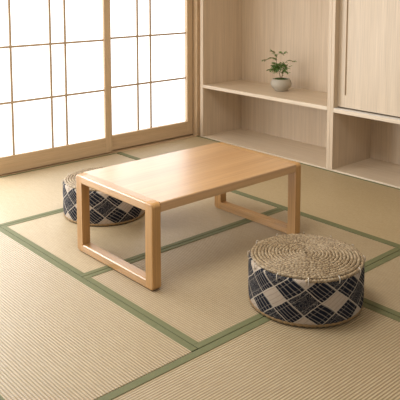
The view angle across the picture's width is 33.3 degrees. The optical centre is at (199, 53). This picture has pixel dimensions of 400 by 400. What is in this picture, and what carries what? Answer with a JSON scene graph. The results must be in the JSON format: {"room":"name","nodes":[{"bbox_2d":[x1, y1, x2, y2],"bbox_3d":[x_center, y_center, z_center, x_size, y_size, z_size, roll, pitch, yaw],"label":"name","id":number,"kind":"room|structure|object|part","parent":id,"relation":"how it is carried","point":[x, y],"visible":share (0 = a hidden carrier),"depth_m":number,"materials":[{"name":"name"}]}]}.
{"room":"japanese tatami room","nodes":[
{"label":"japanese tatami room","id":0,"kind":"room"},
{"bbox_3d":[-0.187,1.341,2.016,7.120,0.104,6.315,-6,9,-42],"label":"floor","id":1,"kind":"structure","parent":0,"visible":0},
{"bbox_2d":[0,153,135,225],"bbox_3d":[-1.080,0.964,4.650,1.833,0.057,0.928,-6,9,-42],"label":"mat","id":2,"kind":"object","parent":1,"relation":"on","point":[25,195],"visible":0.48,"depth_m":4.65,"materials":[{"name":"beige wicker"}]},
{"bbox_2d":[0,227,196,399],"bbox_3d":[-0.869,1.144,3.044,0.741,0.057,1.752,-6,9,-42],"label":"mat","id":3,"kind":"object","parent":1,"relation":"on","point":[63,336],"visible":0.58,"depth_m":2.74,"materials":[{"name":"beige wicker"}]},
{"bbox_2d":[0,192,280,277],"bbox_3d":[-0.331,1.026,4.093,1.464,0.057,0.900,-6,9,-42],"label":"mat","id":4,"kind":"object","parent":1,"relation":"on","point":[53,235],"visible":0.38,"depth_m":3.88,"materials":[{"name":"beige wicker"}]},
{"bbox_2d":[62,166,144,225],"bbox_3d":[-0.590,0.872,4.167,0.524,0.233,0.526,-1,6,-8],"label":"pouf","id":5,"kind":"object","parent":4,"relation":"on","point":[105,210],"visible":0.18,"depth_m":3.95,"materials":[{"name":"fabric"}]},
{"bbox_3d":[-0.586,0.773,4.153,0.507,0.034,0.515,-1,6,-8],"label":"woven lid","id":6,"kind":"part","parent":5,"relation":"part of","materials":[{"name":"wicker"}]},
{"bbox_2d":[76,142,300,289],"bbox_3d":[-0.045,0.833,3.682,1.059,0.418,0.664,-6,9,-42],"label":"table","id":7,"kind":"object","parent":4,"relation":"on","point":[155,185],"visible":0.99,"depth_m":3.54,"materials":[{"name":"brown wood"}]},
{"bbox_3d":[-0.624,0.846,3.572,0.048,0.418,0.056,-6,9,-42],"label":"leg","id":8,"kind":"part","parent":7,"relation":"part of","materials":[{"name":"brown wood"}]},
{"bbox_3d":[-0.421,1.057,3.368,0.048,0.043,0.552,-6,9,-42],"label":"foot rail","id":9,"kind":"part","parent":7,"relation":"part of","materials":[{"name":"brown wood"}]},
{"bbox_3d":[-0.421,0.685,3.326,0.048,0.045,0.552,-6,9,-42],"label":"rail","id":10,"kind":"part","parent":7,"relation":"part of","materials":[{"name":"brown wood"}]},
{"bbox_3d":[-0.219,0.896,3.122,0.048,0.418,0.056,-6,9,-42],"label":"leg","id":11,"kind":"part","parent":7,"relation":"part of","materials":[{"name":"brown wood"}]},
{"bbox_3d":[0.129,0.770,4.242,0.048,0.418,0.056,-6,9,-42],"label":"leg","id":12,"kind":"part","parent":7,"relation":"part of","materials":[{"name":"brown wood"}]},
{"bbox_3d":[0.332,0.982,4.038,0.048,0.043,0.552,-6,9,-42],"label":"foot rail","id":13,"kind":"part","parent":7,"relation":"part of","materials":[{"name":"brown wood"}]},
{"bbox_3d":[0.332,0.610,3.996,0.048,0.045,0.552,-6,9,-42],"label":"rail","id":14,"kind":"part","parent":7,"relation":"part of","materials":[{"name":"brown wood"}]},
{"bbox_3d":[0.535,0.821,3.792,0.048,0.418,0.056,-6,9,-42],"label":"leg","id":15,"kind":"part","parent":7,"relation":"part of","materials":[{"name":"brown wood"}]},
{"bbox_2d":[83,209,399,349],"bbox_3d":[0.256,1.099,3.442,1.464,0.057,0.853,-6,9,-42],"label":"mat","id":16,"kind":"object","parent":1,"relation":"on","point":[202,298],"visible":0.58,"depth_m":3.24,"materials":[{"name":"beige wicker"}]},
{"bbox_2d":[96,302,399,399],"bbox_3d":[0.389,1.286,1.783,2.175,0.057,1.807,-6,9,-42],"label":"mat","id":17,"kind":"object","parent":1,"relation":"on","point":[358,358],"visible":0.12,"depth_m":2.52,"materials":[{"name":"beige wicker"}]},
{"bbox_2d":[247,232,365,327],"bbox_3d":[0.477,1.003,3.026,0.525,0.227,0.526,1,6,9],"label":"pouf","id":18,"kind":"object","parent":17,"relation":"on","point":[300,280],"visible":1,"depth_m":2.85,"materials":[{"name":"fabric"}]},
{"bbox_3d":[0.480,0.906,3.011,0.507,0.033,0.515,1,6,9],"label":"woven lid","id":19,"kind":"part","parent":18,"relation":"part of","materials":[{"name":"wicker"}]},
{"bbox_2d":[117,136,399,247],"bbox_3d":[0.768,0.964,4.647,0.911,0.057,3.397,-6,9,-42],"label":"mat","id":20,"kind":"object","parent":1,"relation":"on","point":[365,208],"visible":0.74,"depth_m":4.48,"materials":[{"name":"beige wicker"}]},
{"bbox_2d":[200,0,332,169],"bbox_3d":[0.680,-0.347,5.673,0.510,2.435,1.465,-6,9,-42],"label":"shelving unit","id":21,"kind":"object","parent":1,"relation":"on","point":[240,106],"visible":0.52,"depth_m":6.05,"materials":[{"name":"brown wood"}]},
{"bbox_3d":[0.204,-0.407,6.201,0.510,2.435,0.038,-6,9,-42],"label":"panel","id":22,"kind":"part","parent":21,"relation":"part of","materials":[{"name":"brown wood"}]},
{"bbox_3d":[0.679,0.338,5.742,0.498,0.029,1.400,-6,9,-42],"label":"shelf","id":23,"kind":"part","parent":21,"relation":"part of","materials":[{"name":"brown wood"}]},
{"bbox_2d":[261,49,296,91],"bbox_3d":[0.676,0.141,5.767,0.248,0.358,0.243,-2,7,-20],"label":"potted plant","id":24,"kind":"object","parent":21,"relation":"on","point":[279,84],"visible":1,"depth_m":5.72,"materials":[{"name":"green plant"}]},
{"bbox_3d":[0.698,0.268,5.764,0.182,0.105,0.182,1,6,6],"label":"pot","id":25,"kind":"part","parent":24,"relation":"part of","materials":[{"name":"white ceramic"}]},
{"bbox_3d":[0.676,0.103,5.754,0.246,0.237,0.102,1,6,6],"label":"stem","id":26,"kind":"part","parent":24,"relation":"part of","materials":[{"name":"green plant"}]},
{"bbox_3d":[0.869,-0.365,5.834,0.012,2.435,1.400,-6,9,-42],"label":"panel","id":27,"kind":"part","parent":21,"relation":"part of","materials":[{"name":"brown wood"}]},
{"bbox_3d":[1.160,-0.288,5.141,0.510,2.435,0.027,-6,9,-42],"label":"panel","id":28,"kind":"part","parent":21,"relation":"part of","materials":[{"name":"brown wood"}]},
{"bbox_2d":[329,0,399,188],"bbox_3d":[1.784,-0.210,4.447,0.510,2.435,1.844,-6,9,-42],"label":"tall cabinet","id":29,"kind":"object","parent":1,"relation":"on","point":[364,144],"visible":0.87,"depth_m":4.92,"materials":[{"name":"brown wood"}]},
{"bbox_3d":[1.179,-0.285,5.119,0.510,2.435,0.029,-6,9,-42],"label":"panel","id":30,"kind":"part","parent":29,"relation":"part of","materials":[{"name":"brown wood"}]},
{"bbox_2d":[333,107,399,123],"bbox_3d":[1.779,0.482,4.521,0.498,0.029,1.785,-6,9,-42],"label":"shelf","id":31,"kind":"object","parent":29,"relation":"attached to","point":[353,111],"depth_m":4.82,"materials":[{"name":"brown wood"}]},
{"bbox_3d":[1.353,-0.483,4.609,0.024,1.848,0.924,-6,9,-42],"label":"sliding door","id":32,"kind":"part","parent":29,"relation":"part of","materials":[{"name":"brown wood"}]},
{"bbox_3d":[1.969,-0.228,4.612,0.012,2.435,1.785,-6,9,-42],"label":"panel","id":33,"kind":"part","parent":29,"relation":"part of","materials":[{"name":"brown wood"}]},
{"bbox_2d":[363,250,399,316],"bbox_3d":[1.447,1.180,2.723,0.653,0.057,1.807,-6,9,-42],"label":"mat","id":34,"kind":"object","parent":1,"relation":"on","point":[382,277],"visible":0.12,"depth_m":3.19,"materials":[{"name":"beige wicker"}]},
{"bbox_3d":[-2.288,-0.195,4.139,7.030,2.476,0.113,-6,9,-42],"label":"wall","id":35,"kind":"structure","parent":0,"visible":0},
{"bbox_2d":[0,0,111,174],"bbox_3d":[-1.131,-0.037,5.158,1.051,1.801,0.028,-6,9,-42],"label":"door","id":36,"kind":"structure","parent":35,"relation":"in","point":[56,88],"depth_m":5.19,"materials":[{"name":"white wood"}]},
{"bbox_3d":[-1.137,0.796,5.246,0.937,0.126,0.028,-6,9,-42],"label":"rail","id":37,"kind":"part","parent":36,"relation":"part of","materials":[{"name":"brown wood"}]},
{"bbox_2d":[0,135,195,176],"bbox_3d":[-1.928,0.961,4.593,4.996,0.078,0.114,-6,9,-42],"label":"trim","id":38,"kind":"structure","parent":35,"relation":"attached to","point":[185,136],"depth_m":5.68,"materials":[{"name":"brown wood"}]},
{"bbox_2d":[110,0,192,149],"bbox_3d":[-0.452,-0.111,5.816,0.997,1.801,0.038,-6,9,-42],"label":"door","id":39,"kind":"structure","parent":35,"relation":"in","point":[152,57],"depth_m":5.88,"materials":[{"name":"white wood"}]},
{"bbox_3d":[-0.454,0.722,5.908,0.873,0.126,0.038,-6,9,-42],"label":"rail","id":40,"kind":"part","parent":39,"relation":"part of","materials":[{"name":"brown wood"}]},
{"bbox_2d":[189,0,199,135],"bbox_3d":[-0.060,-0.138,6.152,0.070,1.914,0.114,-6,9,-42],"label":"trim","id":41,"kind":"structure","parent":35,"relation":"attached to","point":[195,3],"depth_m":6.15,"materials":[{"name":"brown wood"}]}
]}

